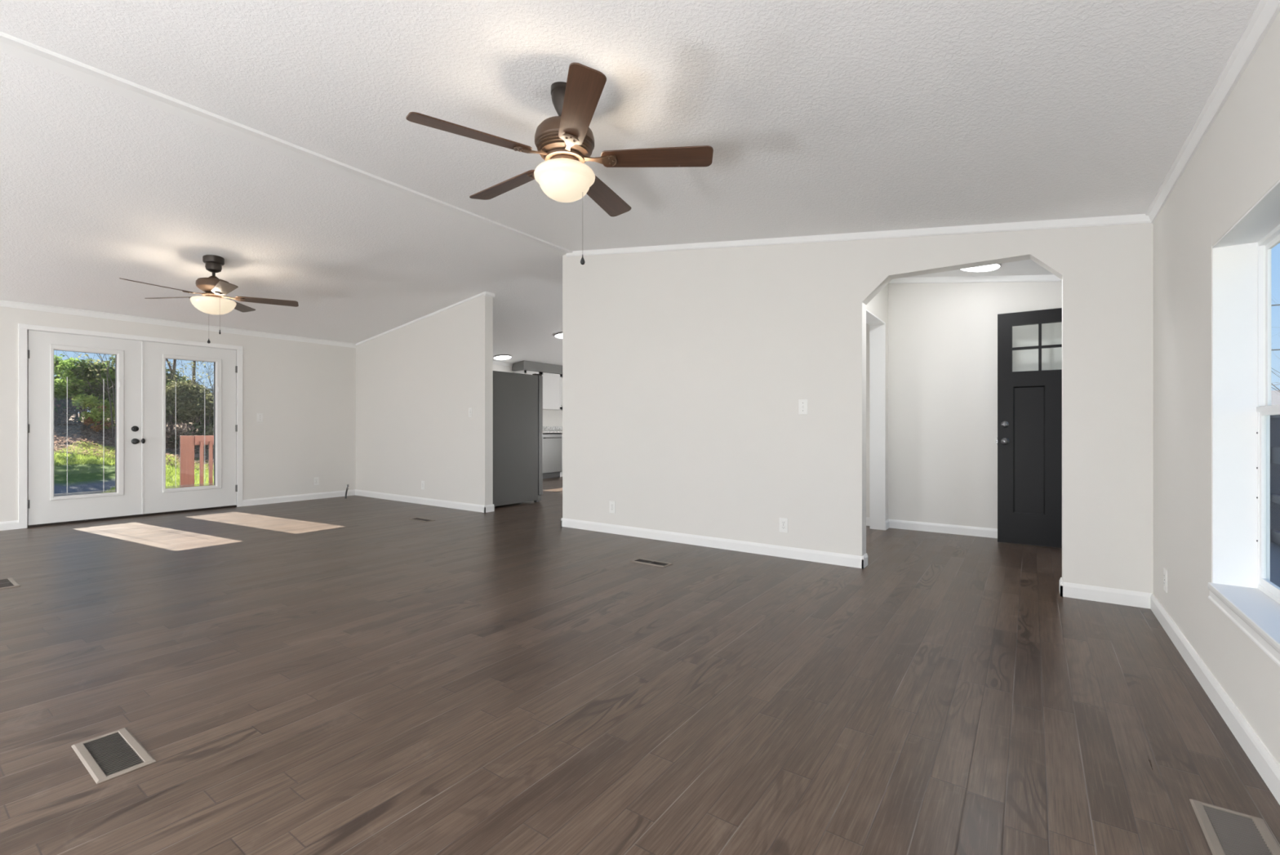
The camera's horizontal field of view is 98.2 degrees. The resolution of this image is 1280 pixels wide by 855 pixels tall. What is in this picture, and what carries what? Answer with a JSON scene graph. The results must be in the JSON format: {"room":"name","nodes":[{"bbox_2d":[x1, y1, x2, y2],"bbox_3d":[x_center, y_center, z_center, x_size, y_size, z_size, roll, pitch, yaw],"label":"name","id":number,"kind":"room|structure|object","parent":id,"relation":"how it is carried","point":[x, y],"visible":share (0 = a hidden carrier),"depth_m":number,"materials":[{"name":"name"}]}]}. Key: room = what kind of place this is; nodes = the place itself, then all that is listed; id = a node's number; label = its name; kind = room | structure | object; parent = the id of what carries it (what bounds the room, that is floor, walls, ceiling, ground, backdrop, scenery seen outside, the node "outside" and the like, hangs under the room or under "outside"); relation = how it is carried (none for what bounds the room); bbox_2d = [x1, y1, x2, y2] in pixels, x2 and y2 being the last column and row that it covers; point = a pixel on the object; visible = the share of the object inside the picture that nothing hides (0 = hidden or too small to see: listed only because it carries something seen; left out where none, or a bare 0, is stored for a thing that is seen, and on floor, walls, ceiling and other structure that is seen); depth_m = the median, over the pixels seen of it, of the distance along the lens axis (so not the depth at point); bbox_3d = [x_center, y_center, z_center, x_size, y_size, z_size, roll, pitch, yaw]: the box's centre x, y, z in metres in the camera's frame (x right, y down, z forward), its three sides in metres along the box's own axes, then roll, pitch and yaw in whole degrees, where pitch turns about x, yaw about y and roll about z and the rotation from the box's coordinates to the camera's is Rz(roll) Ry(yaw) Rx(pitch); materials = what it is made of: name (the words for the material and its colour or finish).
{"room":"empty living room","nodes":[
{"label":"empty living room","id":0,"kind":"room"},
{"bbox_2d":[0,306,562,521],"bbox_3d":[-4.985,-0.140,7.800,0.140,2.360,14.000,0,0,35],"label":"wall","id":1,"kind":"structure","parent":0,"point":[304,392],"depth_m":7.62,"materials":[{"name":"paint"}]},
{"bbox_2d":[27,329,145,524],"bbox_3d":[-6.081,0.002,6.119,0.127,2.027,0.944,0,0,35],"label":"door","id":2,"kind":"structure","parent":1,"relation":"in","point":[127,499],"depth_m":6.06,"materials":[{"name":"paint"}]},
{"bbox_2d":[17,323,242,528],"bbox_3d":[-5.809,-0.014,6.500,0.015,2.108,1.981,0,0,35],"label":"trim","id":3,"kind":"structure","parent":1,"relation":"attached to","point":[22,328],"depth_m":5.73,"materials":[{"name":"paint"}]},
{"bbox_2d":[27,505,236,527],"bbox_3d":[-5.886,1.022,6.554,0.164,0.035,1.865,0,0,35],"label":"trim","id":4,"kind":"structure","parent":1,"relation":"attached to","point":[227,506],"depth_m":6.37,"materials":[{"name":"brown metal"}]},
{"bbox_2d":[0,488,355,530],"bbox_3d":[-6.667,0.996,5.284,0.013,0.088,7.950,0,0,35],"label":"baseboard","id":5,"kind":"structure","parent":1,"relation":"attached to","point":[7,525],"depth_m":7.70,"materials":[{"name":"paint"}]},
{"bbox_2d":[0,299,355,347],"bbox_3d":[-6.655,-1.253,5.276,0.042,0.062,7.950,0,0,35],"label":"trim","id":6,"kind":"structure","parent":1,"relation":"attached to","point":[3,303],"depth_m":6.59,"materials":[{"name":"paint"}]},
{"bbox_2d":[143,341,237,513],"bbox_3d":[-5.564,0.001,6.896,0.077,2.026,0.950,0,0,35],"label":"door","id":7,"kind":"structure","parent":1,"relation":"in","point":[157,498],"depth_m":6.83,"materials":[{"name":"paint"}]},
{"bbox_2d":[257,413,262,422],"bbox_3d":[-5.120,-0.135,7.474,0.015,0.117,0.072,0,0,35],"label":"light switch","id":8,"kind":"object","parent":1,"relation":"attached to","point":[260,415],"visible":1,"depth_m":7.47,"materials":[{"name":"white plastic"}]},
{"bbox_2d":[313,476,319,485],"bbox_3d":[-4.708,0.782,8.065,0.008,0.117,0.072,0,0,35],"label":"wall outlet","id":9,"kind":"object","parent":1,"relation":"attached to","point":[316,480],"visible":1,"depth_m":8.06,"materials":[{"name":"white plastic"}]},
{"bbox_2d":[493,360,513,366],"bbox_3d":[-2.585,-1.254,11.045,0.042,0.060,5.930,0,0,35],"label":"trim","id":10,"kind":"structure","parent":1,"relation":"attached to","point":[497,362],"depth_m":10.89,"materials":[{"name":"paint"}]},
{"bbox_2d":[513,369,541,374],"bbox_3d":[-2.274,-0.757,11.235,0.329,0.755,0.458,0,0,35],"label":"upper cabinet","id":11,"kind":"object","parent":1,"relation":"attached to","point":[522,371],"visible":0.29,"depth_m":11.08,"materials":[{"name":"white wood"}]},
{"bbox_2d":[511,360,562,374],"bbox_3d":[-1.922,-1.235,11.727,0.340,0.194,1.750,0,0,35],"label":"trim","id":12,"kind":"structure","parent":1,"relation":"attached to","point":[525,365],"depth_m":11.22,"materials":[{"name":"grey paint"}]},
{"bbox_2d":[541,372,561,409],"bbox_3d":[-1.963,-0.757,11.677,0.329,0.755,0.618,0,0,35],"label":"upper cabinet","id":13,"kind":"object","parent":1,"relation":"attached to","point":[552,382],"visible":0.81,"depth_m":11.62,"materials":[{"name":"white wood"}]},
{"bbox_2d":[561,374,562,410],"bbox_3d":[-1.617,-0.757,12.167,0.329,0.755,0.578,0,0,35],"label":"upper cabinet","id":14,"kind":"object","parent":1,"relation":"attached to","point":[562,375],"visible":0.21,"depth_m":11.85,"materials":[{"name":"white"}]},
{"bbox_2d":[355,294,493,505],"bbox_3d":[-3.104,-0.333,7.709,3.040,2.745,0.120,0,0,35],"label":"wall partition","id":15,"kind":"structure","parent":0,"point":[417,383],"depth_m":7.42,"materials":[{"name":"paint"}]},
{"bbox_2d":[355,292,484,345],"bbox_3d":[-3.143,-1.456,7.654,3.040,0.405,0.014,0,0,35],"label":"trim","id":16,"kind":"structure","parent":15,"relation":"attached to","point":[482,293],"depth_m":7.49,"materials":[{"name":"paint"}]},
{"bbox_2d":[421,480,424,489],"bbox_3d":[-2.945,0.782,7.518,0.072,0.117,0.008,0,0,35],"label":"wall outlet","id":17,"kind":"object","parent":15,"relation":"attached to","point":[422,482],"visible":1,"depth_m":7.51,"materials":[{"name":"white plastic"}]},
{"bbox_2d":[355,488,494,512],"bbox_3d":[-3.099,0.996,7.705,3.053,0.088,0.146,0,0,35],"label":"baseboard","id":18,"kind":"structure","parent":15,"relation":"attached to","point":[454,504],"depth_m":7.42,"materials":[{"name":"paint"}]},
{"bbox_2d":[468,407,472,417],"bbox_3d":[-2.126,-0.188,6.936,0.072,0.117,0.015,0,0,35],"label":"light switch","id":19,"kind":"object","parent":15,"relation":"attached to","point":[470,409],"visible":1,"depth_m":6.93,"materials":[{"name":"white plastic"}]},
{"bbox_2d":[484,291,494,297],"bbox_3d":[-1.853,-1.638,6.826,0.025,0.055,0.148,0,0,35],"label":"trim","id":20,"kind":"structure","parent":15,"relation":"attached to","point":[486,293],"depth_m":6.81,"materials":[{"name":"paint"}]},
{"bbox_2d":[0,0,1260,364],"bbox_3d":[-1.216,-1.623,5.141,9.365,0.836,14.280,0,0,35],"label":"ceiling","id":21,"kind":"structure","parent":0,"point":[817,117],"depth_m":2.87,"materials":[{"name":"white paint"}]},
{"bbox_2d":[119,254,298,343],"bbox_3d":[-3.936,-1.188,5.096,1.277,0.814,1.284,0,0,35],"label":"ceiling fan","id":22,"kind":"object","parent":21,"relation":"hanging from","point":[213,301],"visible":0.99,"depth_m":5.07,"materials":[{"name":"brown wood"}]},
{"bbox_2d":[0,31,572,256],"bbox_3d":[-3.009,-1.825,2.612,0.166,0.039,7.800,0,0,35],"label":"trim","id":23,"kind":"structure","parent":21,"relation":"attached to","point":[10,45],"depth_m":3.36,"materials":[{"name":"paint"}]},
{"bbox_2d":[493,354,511,359],"bbox_3d":[-2.575,-1.317,10.383,0.336,0.076,0.336,0,0,20],"label":"ceiling light","id":24,"kind":"object","parent":21,"relation":"attached to","point":[500,357],"visible":1,"depth_m":10.31,"materials":[{"name":"grey"}]},
{"bbox_2d":[493,355,511,359],"bbox_3d":[-2.573,-1.306,10.382,0.315,0.034,0.315,-9,-5,35],"label":"diffuser","id":25,"kind":"object","parent":24,"relation":"attached to","point":[500,357],"depth_m":10.33,"materials":[{"name":"white plastic"}]},
{"bbox_2d":[554,331,562,337],"bbox_3d":[-1.252,-1.534,9.205,0.336,0.076,0.336,0,0,20],"label":"ceiling light","id":26,"kind":"object","parent":21,"relation":"attached to","point":[559,335],"visible":0.43,"depth_m":9.11,"materials":[{"name":"grey"}]},
{"bbox_2d":[555,333,562,337],"bbox_3d":[-1.250,-1.523,9.204,0.315,0.034,0.315,-9,-5,35],"label":"diffuser","id":27,"kind":"object","parent":26,"relation":"attached to","point":[557,335],"depth_m":9.12,"materials":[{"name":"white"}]},
{"bbox_2d":[405,62,713,264],"bbox_3d":[-0.367,-1.146,2.550,1.258,0.828,1.293,0,0,35],"label":"ceiling fan","id":28,"kind":"object","parent":21,"relation":"hanging from","point":[566,140],"visible":1,"depth_m":2.44,"materials":[{"name":"brown wood"}]},
{"bbox_2d":[961,263,1001,271],"bbox_3d":[2.984,-1.424,4.883,0.336,0.079,0.335,0,0,-36],"label":"ceiling light","id":29,"kind":"object","parent":21,"relation":"attached to","point":[992,267],"visible":0.52,"depth_m":4.86,"materials":[{"name":"grey"}]},
{"bbox_2d":[0,476,1279,854],"bbox_3d":[-1.216,1.100,5.141,9.365,0.120,14.280,0,0,35],"label":"floor","id":30,"kind":"structure","parent":0,"point":[354,674],"depth_m":2.12,"materials":[{"name":"brown wood"}]},
{"bbox_2d":[0,577,20,588],"bbox_3d":[-4.238,1.037,3.681,0.330,0.006,0.130,0,0,35],"label":"floor vent","id":31,"kind":"object","parent":30,"relation":"in","point":[6,582],"visible":1,"depth_m":3.68,"materials":[{"name":"beige metal"}]},
{"bbox_2d":[71,727,155,783],"bbox_3d":[-1.681,1.037,1.768,0.330,0.006,0.135,0,0,35],"label":"floor vent","id":32,"kind":"object","parent":30,"relation":"in","point":[107,756],"visible":1,"depth_m":1.75,"materials":[{"name":"beige metal"}]},
{"bbox_2d":[345,484,349,497],"bbox_3d":[-4.316,0.940,8.162,0.035,0.201,0.070,0,0,18],"label":"gas pipe","id":33,"kind":"object","parent":30,"relation":"on","point":[347,487],"visible":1,"depth_m":8.16,"materials":[{"name":"black metal"}]},
{"bbox_2d":[408,517,435,521],"bbox_3d":[-2.453,1.037,6.237,0.320,0.006,0.125,0,0,35],"label":"floor vent","id":34,"kind":"object","parent":30,"relation":"in","point":[421,519],"visible":1,"depth_m":6.22,"materials":[{"name":"beige metal"}]},
{"bbox_2d":[493,370,542,506],"bbox_3d":[-1.971,0.147,7.702,0.904,1.785,0.935,0,0,35],"label":"refrigerator","id":35,"kind":"object","parent":30,"relation":"on","point":[517,397],"visible":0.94,"depth_m":7.41,"materials":[{"name":"black metal"}]},
{"bbox_2d":[542,433,561,478],"bbox_3d":[-1.974,0.583,11.464,0.516,0.915,0.600,0,0,35],"label":"dishwasher","id":36,"kind":"object","parent":30,"relation":"on","point":[552,442],"visible":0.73,"depth_m":11.35,"materials":[{"name":"grey metal"}]},
{"bbox_2d":[546,432,562,476],"bbox_3d":[-1.595,0.575,12.038,0.495,0.930,0.763,0,0,35],"label":"base cabinet","id":37,"kind":"object","parent":30,"relation":"on","point":[561,472],"visible":0.14,"depth_m":11.60,"materials":[{"name":"white wood"}]},
{"bbox_2d":[630,557,672,567],"bbox_3d":[0.087,1.037,4.261,0.310,0.006,0.125,0,0,35],"label":"floor vent","id":38,"kind":"object","parent":30,"relation":"in","point":[644,561],"visible":1,"depth_m":4.25,"materials":[{"name":"beige metal"}]},
{"bbox_2d":[1189,798,1279,854],"bbox_3d":[1.504,1.037,1.382,0.142,0.006,0.312,0,0,35],"label":"floor vent","id":39,"kind":"object","parent":30,"relation":"in","point":[1226,831],"visible":1,"depth_m":1.42,"materials":[{"name":"beige metal"}]},
{"bbox_3d":[-2.827,0.575,10.291,0.495,0.930,0.758,0,0,35],"label":"base cabinet","id":40,"kind":"object","parent":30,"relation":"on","visible":0},
{"bbox_2d":[542,426,562,432],"bbox_3d":[-2.212,0.043,11.167,0.509,0.135,2.920,0,0,35],"label":"countertop","id":41,"kind":"structure","parent":40,"relation":"on","point":[545,428],"depth_m":11.95,"materials":[{"name":"stone"}]},
{"bbox_2d":[562,222,1153,593],"bbox_3d":[1.102,-0.465,4.561,4.603,3.011,0.125,0,0,35],"label":"wall","id":42,"kind":"structure","parent":0,"point":[686,373],"depth_m":4.41,"materials":[{"name":"paint"}]},
{"bbox_2d":[609,500,615,513],"bbox_3d":[-0.273,0.782,5.450,0.072,0.117,0.008,0,0,35],"label":"wall outlet","id":43,"kind":"object","parent":42,"relation":"attached to","point":[612,504],"visible":1,"depth_m":5.45,"materials":[{"name":"white plastic"}]},
{"bbox_2d":[779,517,787,532],"bbox_3d":[1.151,0.782,4.446,0.072,0.117,0.008,0,0,35],"label":"wall outlet","id":44,"kind":"object","parent":42,"relation":"attached to","point":[783,521],"visible":1,"depth_m":4.44,"materials":[{"name":"white plastic"}]},
{"bbox_2d":[798,399,807,413],"bbox_3d":[1.278,-0.162,4.351,0.072,0.117,0.015,0,0,35],"label":"light switch","id":45,"kind":"object","parent":42,"relation":"attached to","point":[802,403],"visible":1,"depth_m":4.35,"materials":[{"name":"white plastic"}]},
{"bbox_2d":[560,516,1152,608],"bbox_3d":[1.605,0.996,5.285,4.616,0.088,1.913,0,0,35],"label":"baseboard","id":46,"kind":"structure","parent":42,"relation":"attached to","point":[1099,593],"depth_m":4.63,"materials":[{"name":"paint"}]},
{"bbox_2d":[566,213,1151,256],"bbox_3d":[1.089,-1.506,4.486,4.538,0.665,0.014,0,0,35],"label":"trim","id":47,"kind":"structure","parent":42,"relation":"attached to","point":[1140,218],"depth_m":3.94,"materials":[{"name":"paint"}]},
{"bbox_2d":[866,284,888,519],"bbox_3d":[2.014,-0.245,5.080,0.135,2.570,1.775,0,0,35],"label":"wall","id":48,"kind":"structure","parent":0,"point":[877,305],"depth_m":5.69,"materials":[{"name":"paint"}]},
{"bbox_2d":[866,309,885,529],"bbox_3d":[2.023,-0.011,5.090,0.148,2.102,1.414,0,0,35],"label":"trim","id":49,"kind":"structure","parent":48,"relation":"attached to","point":[877,326],"depth_m":5.65,"materials":[{"name":"paint"}]},
{"bbox_2d":[866,281,1062,528],"bbox_3d":[2.453,-0.427,5.930,3.973,2.935,0.120,0,0,35],"label":"wall","id":50,"kind":"structure","parent":0,"point":[943,337],"depth_m":5.43,"materials":[{"name":"paint"}]},
{"bbox_2d":[888,274,1062,284],"bbox_3d":[3.306,-1.403,5.243,1.788,0.301,0.020,0,0,35],"label":"trim","id":51,"kind":"structure","parent":50,"relation":"attached to","point":[1010,278],"depth_m":5.29,"materials":[{"name":"paint"}]},
{"bbox_2d":[1153,11,1279,764],"bbox_3d":[2.548,-0.155,2.486,0.152,2.390,14.000,0,0,35],"label":"wall","id":52,"kind":"structure","parent":0,"point":[1241,147],"depth_m":2.31,"materials":[{"name":"paint"}]},
{"bbox_2d":[995,307,1062,548],"bbox_3d":[3.555,0.006,4.745,0.859,2.052,0.115,0,0,35],"label":"door","id":53,"kind":"structure","parent":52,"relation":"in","point":[1029,440],"depth_m":4.88,"materials":[{"name":"black paint"},{"name":"glass"},{"name":"satin nickel metal"}]},
{"bbox_2d":[1163,567,1167,592],"bbox_3d":[2.726,0.791,2.878,0.008,0.117,0.072,0,0,35],"label":"wall outlet","id":54,"kind":"object","parent":52,"relation":"attached to","point":[1165,571],"visible":1,"depth_m":2.87,"materials":[{"name":"white plastic"}]},
{"bbox_2d":[1145,0,1279,223],"bbox_3d":[0.685,-1.201,0.006,0.034,0.056,7.800,0,0,35],"label":"trim","id":55,"kind":"structure","parent":52,"relation":"attached to","point":[1266,11],"depth_m":1.98,"materials":[{"name":"paint"}]},
{"bbox_2d":[1150,593,1279,804],"bbox_3d":[0.895,0.996,0.286,0.013,0.088,8.500,0,0,35],"label":"baseboard","id":56,"kind":"structure","parent":52,"relation":"attached to","point":[1263,760],"depth_m":1.95,"materials":[{"name":"paint"}]},
{"bbox_2d":[1207,161,1279,666],"bbox_3d":[1.892,-0.037,1.577,0.160,1.411,1.358,0,0,35],"label":"window","id":57,"kind":"structure","parent":52,"relation":"in","point":[1240,409],"depth_m":2.07,"materials":[{"name":"white plastic"}]},
{"label":"outside","id":58,"kind":"structure","parent":0,"visible":0},
{"bbox_2d":[53,413,213,495],"bbox_3d":[-28.417,0.235,32.284,66.340,3.309,100.000,0,0,35],"label":"ground","id":59,"kind":"structure","parent":58,"point":[92,477],"depth_m":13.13,"materials":[{"name":"plant"}]},
{"bbox_2d":[53,354,67,378],"bbox_3d":[-20.581,-1.485,18.332,2.680,2.508,2.917,0,0,35],"label":"tree","id":60,"kind":"object","parent":59,"relation":"on","point":[55,356],"visible":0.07,"depth_m":18.90,"materials":[{"name":"green plant"}]},
{"bbox_2d":[53,394,89,424],"bbox_3d":[-18.270,-0.582,17.327,1.508,1.234,1.208,0,0,-12],"label":"shrub","id":61,"kind":"object","parent":59,"relation":"on","point":[61,417],"visible":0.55,"depth_m":17.36,"materials":[{"name":"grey plant"}]},
{"bbox_2d":[53,354,93,416],"bbox_3d":[-19.441,-1.565,18.118,2.701,2.878,3.098,0,0,6],"label":"tree","id":62,"kind":"object","parent":59,"relation":"on","point":[56,354],"visible":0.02,"depth_m":18.03,"materials":[{"name":"green plant"}]},
{"bbox_2d":[53,353,115,423],"bbox_3d":[-18.078,-1.423,17.418,2.406,2.606,3.036,0,0,20],"label":"tree","id":63,"kind":"object","parent":59,"relation":"on","point":[60,384],"visible":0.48,"depth_m":17.45,"materials":[{"name":"green plant"}]},
{"bbox_2d":[66,387,115,430],"bbox_3d":[-16.792,-0.702,17.162,1.452,1.781,1.293,0,0,32],"label":"shrub","id":64,"kind":"object","parent":59,"relation":"on","point":[87,400],"visible":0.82,"depth_m":16.86,"materials":[{"name":"green plant"}]},
{"bbox_2d":[75,351,115,436],"bbox_3d":[-16.198,-2.326,17.312,4.160,5.332,3.693,0,0,29],"label":"bare tree","id":65,"kind":"object","parent":59,"relation":"on","point":[102,361],"visible":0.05,"depth_m":16.59,"materials":[{"name":"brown plant"}]},
{"bbox_2d":[83,389,115,432],"bbox_3d":[-16.466,-0.573,17.056,1.319,1.521,0.856,0,0,15],"label":"shrub","id":66,"kind":"object","parent":59,"relation":"on","point":[98,426],"visible":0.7,"depth_m":16.85,"materials":[{"name":"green plant"}]},
{"bbox_2d":[53,351,168,423],"bbox_3d":[-17.570,-1.425,18.105,2.559,2.722,3.218,0,0,42],"label":"tree","id":67,"kind":"object","parent":59,"relation":"on","point":[87,371],"visible":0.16,"depth_m":17.53,"materials":[{"name":"green plant"}]},
{"bbox_2d":[53,421,213,471],"bbox_3d":[-14.905,0.487,16.096,7.968,1.404,3.099,0,0,0],"label":"fallen leaves","id":68,"kind":"object","parent":59,"relation":"on","point":[171,448],"visible":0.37,"depth_m":16.12,"materials":[{"name":"brown plant"}]},
{"bbox_2d":[81,363,186,422],"bbox_3d":[-17.356,-1.211,18.945,3.279,2.693,2.769,0,0,31],"label":"tree","id":69,"kind":"object","parent":59,"relation":"on","point":[94,386],"visible":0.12,"depth_m":17.94,"materials":[{"name":"green plant"}]},
{"bbox_2d":[110,355,213,428],"bbox_3d":[-14.632,-1.862,17.543,4.926,4.657,3.234,0,0,11],"label":"bare tree","id":70,"kind":"object","parent":59,"relation":"on","point":[169,362],"visible":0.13,"depth_m":17.73,"materials":[{"name":"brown plant"}]},
{"bbox_2d":[165,358,195,420],"bbox_3d":[-18.774,-5.616,22.246,7.975,10.961,5.300,0,0,44],"label":"tree","id":71,"kind":"object","parent":59,"relation":"on","point":[174,360],"visible":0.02,"depth_m":22.56,"materials":[{"name":"green plant"}]},
{"bbox_2d":[165,420,208,449],"bbox_3d":[-14.219,0.222,16.958,1.504,1.018,1.468,0,0,-2],"label":"shrub","id":72,"kind":"object","parent":59,"relation":"on","point":[171,431],"visible":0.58,"depth_m":16.98,"materials":[{"name":"green plant"}]},
{"bbox_2d":[165,360,212,438],"bbox_3d":[-15.031,-0.955,17.871,2.340,2.675,1.641,0,0,-12],"label":"tree","id":73,"kind":"object","parent":59,"relation":"on","point":[171,389],"visible":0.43,"depth_m":17.65,"materials":[{"name":"green plant"}]},
{"bbox_2d":[165,374,213,448],"bbox_3d":[-14.008,-0.549,17.874,2.033,2.710,2.589,0,0,-31],"label":"tree","id":74,"kind":"object","parent":59,"relation":"on","point":[205,407],"visible":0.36,"depth_m":17.60,"materials":[{"name":"green plant"}]},
{"bbox_2d":[165,370,213,433],"bbox_3d":[-14.758,-0.815,18.500,2.070,2.377,2.372,0,0,28],"label":"tree","id":75,"kind":"object","parent":59,"relation":"on","point":[181,378],"visible":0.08,"depth_m":18.46,"materials":[{"name":"green plant"}]},
{"bbox_2d":[167,360,213,408],"bbox_3d":[-12.496,-1.381,16.572,3.183,4.572,4.000,0,0,24],"label":"bare tree","id":76,"kind":"object","parent":59,"relation":"on","point":[210,390],"visible":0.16,"depth_m":16.49,"materials":[{"name":"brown plant"}]},
{"bbox_2d":[187,367,213,435],"bbox_3d":[-13.774,-0.748,19.084,3.364,3.239,3.062,0,0,21],"label":"tree","id":77,"kind":"object","parent":59,"relation":"on","point":[194,424],"visible":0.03,"depth_m":18.01,"materials":[{"name":"green plant"}]},
{"bbox_3d":[-5.865,1.562,7.686,1.153,0.715,3.800,0,0,35],"label":"deck","id":78,"kind":"object","parent":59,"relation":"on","visible":0},
{"bbox_2d":[179,435,213,487],"bbox_3d":[-5.820,0.657,8.594,0.100,1.085,2.065,0,0,35],"label":"deck railing","id":79,"kind":"object","parent":78,"relation":"on","point":[187,442],"visible":0.12,"depth_m":7.86,"materials":[{"name":"brown wood"}]},
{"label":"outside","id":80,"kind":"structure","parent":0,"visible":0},
{"bbox_3d":[40.433,1.965,-4.047,69.255,0.350,100.000,0,0,35],"label":"ground","id":81,"kind":"structure","parent":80,"visible":0},
{"bbox_2d":[1270,542,1279,586],"bbox_3d":[4.858,1.445,4.466,1.310,0.690,3.300,0,0,35],"label":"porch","id":82,"kind":"object","parent":81,"relation":"on","point":[1274,548],"visible":0.02,"depth_m":4.47,"materials":[{"name":"grey"}]},
{"bbox_2d":[1270,414,1279,545],"bbox_3d":[5.616,0.485,4.666,0.100,1.230,1.900,0,0,35],"label":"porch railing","id":83,"kind":"object","parent":82,"relation":"on","point":[1274,419],"visible":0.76,"depth_m":5.30,"materials":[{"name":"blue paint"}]},
{"bbox_2d":[1271,390,1279,405],"bbox_3d":[27.099,0.290,17.597,10.600,3.300,6.600,0,0,35],"label":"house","id":84,"kind":"structure","parent":81,"relation":"on","point":[1275,397],"depth_m":19.59,"materials":[{"name":"white"}]},
{"bbox_2d":[1271,298,1279,395],"bbox_3d":[14.372,-0.654,11.599,4.099,5.069,3.249,0,0,15],"label":"blossom tree","id":85,"kind":"object","parent":81,"relation":"on","point":[1271,299],"visible":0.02,"depth_m":12.26,"materials":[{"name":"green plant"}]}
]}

